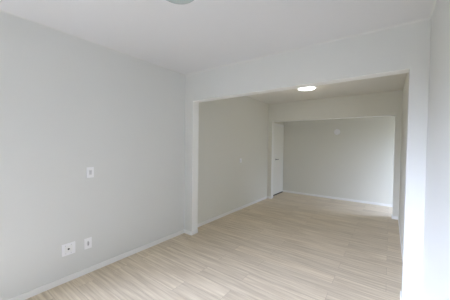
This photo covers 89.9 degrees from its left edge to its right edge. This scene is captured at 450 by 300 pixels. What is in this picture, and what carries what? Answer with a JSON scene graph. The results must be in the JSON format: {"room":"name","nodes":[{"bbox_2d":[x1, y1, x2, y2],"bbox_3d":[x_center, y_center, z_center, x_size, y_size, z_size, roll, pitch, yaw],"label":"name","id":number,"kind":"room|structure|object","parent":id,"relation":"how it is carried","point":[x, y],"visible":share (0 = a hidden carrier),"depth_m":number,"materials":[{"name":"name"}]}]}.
{"room":"empty living room","nodes":[
{"label":"empty living room","id":0,"kind":"room"},
{"bbox_2d":[0,12,283,299],"bbox_3d":[-1.141,0.082,3.229,0.100,2.650,10.057,2,2,36],"label":"wall","id":1,"kind":"structure","parent":0,"point":[69,105],"depth_m":2.64,"materials":[{"name":"paint"}]},
{"bbox_2d":[62,241,74,256],"bbox_3d":[-1.686,1.068,2.432,0.012,0.128,0.128,2,2,36],"label":"outlet","id":2,"kind":"object","parent":1,"relation":"attached to","point":[69,248],"visible":1,"depth_m":2.43,"materials":[{"name":"white plastic"}]},
{"bbox_2d":[84,237,91,249],"bbox_3d":[-1.572,1.071,2.588,0.012,0.122,0.080,2,2,36],"label":"power outlet","id":3,"kind":"object","parent":1,"relation":"attached to","point":[88,241],"visible":1,"depth_m":2.58,"materials":[{"name":"white plastic"}]},
{"bbox_2d":[86,167,93,177],"bbox_3d":[-1.545,0.258,2.587,0.016,0.120,0.078,2,2,36],"label":"light switch","id":4,"kind":"object","parent":1,"relation":"attached to","point":[89,170],"visible":1,"depth_m":2.58,"materials":[{"name":"white plastic"}]},
{"bbox_2d":[0,9,185,75],"bbox_3d":[-2.350,-1.207,1.427,0.016,0.016,5.751,2,2,36],"label":"trim","id":5,"kind":"structure","parent":1,"relation":"attached to","point":[2,11],"depth_m":2.46,"materials":[{"name":"paint"}]},
{"bbox_2d":[8,229,183,299],"bbox_3d":[-1.573,1.386,2.600,0.012,0.062,3.001,2,2,36],"label":"baseboard","id":6,"kind":"structure","parent":1,"relation":"attached to","point":[63,280],"depth_m":2.59,"materials":[{"name":"white wood"}]},
{"bbox_2d":[198,196,266,226],"bbox_3d":[0.298,1.349,5.152,0.012,0.062,3.038,2,2,36],"label":"baseboard","id":7,"kind":"structure","parent":1,"relation":"attached to","point":[263,198],"depth_m":4.85,"materials":[{"name":"white wood"}]},
{"bbox_2d":[273,123,283,195],"bbox_3d":[1.571,0.279,6.873,0.177,2.150,0.935,2,2,36],"label":"door","id":8,"kind":"structure","parent":1,"relation":"in","point":[278,128],"depth_m":6.90,"materials":[{"name":"white wood"}]},
{"bbox_2d":[25,192,402,299],"bbox_3d":[0.384,1.504,2.132,4.026,0.100,10.357,2,2,36],"label":"floor","id":9,"kind":"structure","parent":0,"point":[285,246],"depth_m":2.93,"materials":[{"name":"brown wood"}]},
{"bbox_2d":[0,0,433,103],"bbox_3d":[0.419,-1.245,2.066,4.026,0.100,10.357,2,2,36],"label":"ceiling","id":10,"kind":"structure","parent":0,"point":[197,35],"depth_m":2.18,"materials":[{"name":"white paint"}]},
{"bbox_2d":[167,0,193,3],"bbox_3d":[-0.348,-1.153,1.652,0.320,0.083,0.320,2,2,36],"label":"ceiling lamp","id":11,"kind":"object","parent":10,"relation":"attached to","point":[171,1],"visible":1,"depth_m":1.72,"materials":[{"name":"white metal"}]},
{"bbox_2d":[298,86,315,90],"bbox_3d":[1.614,-1.213,4.454,0.344,0.049,0.344,2,2,36],"label":"ceiling lamp","id":12,"kind":"object","parent":10,"relation":"attached to","point":[311,87],"visible":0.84,"depth_m":4.40,"materials":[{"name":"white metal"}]},
{"bbox_2d":[184,19,430,299],"bbox_3d":[0.611,0.111,2.962,3.044,2.650,0.142,2,2,35],"label":"wall","id":13,"kind":"structure","parent":0,"point":[406,46],"depth_m":2.24,"materials":[{"name":"paint"}]},
{"bbox_2d":[184,229,197,235],"bbox_3d":[-0.572,1.370,3.810,0.171,0.062,0.158,2,2,36],"label":"baseboard","id":14,"kind":"object","parent":13,"relation":"attached to","point":[196,230],"visible":1,"depth_m":3.75,"materials":[{"name":"white wood"}]},
{"bbox_2d":[192,68,409,230],"bbox_3d":[0.621,0.323,2.958,2.734,2.228,0.136,2,2,35],"label":"trim","id":15,"kind":"structure","parent":13,"relation":"attached to","point":[195,103],"depth_m":3.69,"materials":[{"name":"white paint"}]},
{"bbox_2d":[186,17,430,75],"bbox_3d":[0.581,-1.204,2.867,3.042,0.016,0.016,2,2,35],"label":"trim","id":16,"kind":"structure","parent":13,"relation":"attached to","point":[427,18],"depth_m":2.49,"materials":[{"name":"paint"}]},
{"bbox_2d":[267,90,402,216],"bbox_3d":[2.443,0.073,5.537,2.952,2.650,0.150,2,2,36],"label":"wall","id":17,"kind":"structure","parent":0,"point":[382,103],"depth_m":5.13,"materials":[{"name":"beige paint"}]},
{"bbox_2d":[271,115,394,195],"bbox_3d":[2.441,0.320,5.542,2.736,2.155,0.144,2,2,36],"label":"trim","id":18,"kind":"structure","parent":17,"relation":"attached to","point":[272,157],"depth_m":6.30,"materials":[{"name":"white paint"}]},
{"bbox_2d":[283,116,394,204],"bbox_3d":[3.400,0.068,6.222,3.966,2.650,0.140,2,2,36],"label":"wall","id":19,"kind":"structure","parent":0,"point":[356,163],"depth_m":6.25,"materials":[{"name":"beige paint"}]},
{"bbox_2d":[283,190,392,206],"bbox_3d":[3.354,1.363,6.180,3.726,0.062,0.012,2,2,36],"label":"baseboard","id":20,"kind":"structure","parent":19,"relation":"attached to","point":[309,194],"depth_m":6.26,"materials":[{"name":"white wood"}]},
{"bbox_2d":[399,73,408,247],"bbox_3d":[2.836,0.130,3.384,0.230,2.650,3.160,2,2,36],"label":"wall","id":21,"kind":"structure","parent":0,"point":[405,88],"depth_m":3.64,"materials":[{"name":"beige paint"}]},
{"bbox_2d":[398,217,402,262],"bbox_3d":[2.680,1.421,3.429,0.012,0.062,2.978,2,2,36],"label":"baseboard","id":22,"kind":"structure","parent":21,"relation":"attached to","point":[398,217],"depth_m":3.51,"materials":[{"name":"white wood"}]},
{"bbox_2d":[422,0,449,299],"bbox_3d":[0.121,0.186,-0.395,0.140,2.650,6.002,2,2,36],"label":"wall","id":23,"kind":"structure","parent":0,"point":[436,249],"depth_m":1.54,"materials":[{"name":"paint"}]},
{"bbox_2d":[429,0,436,18],"bbox_3d":[0.105,-1.133,-0.339,0.016,0.016,5.804,2,2,36],"label":"trim","id":24,"kind":"structure","parent":23,"relation":"attached to","point":[435,1],"depth_m":1.86,"materials":[{"name":"paint"}]}
]}

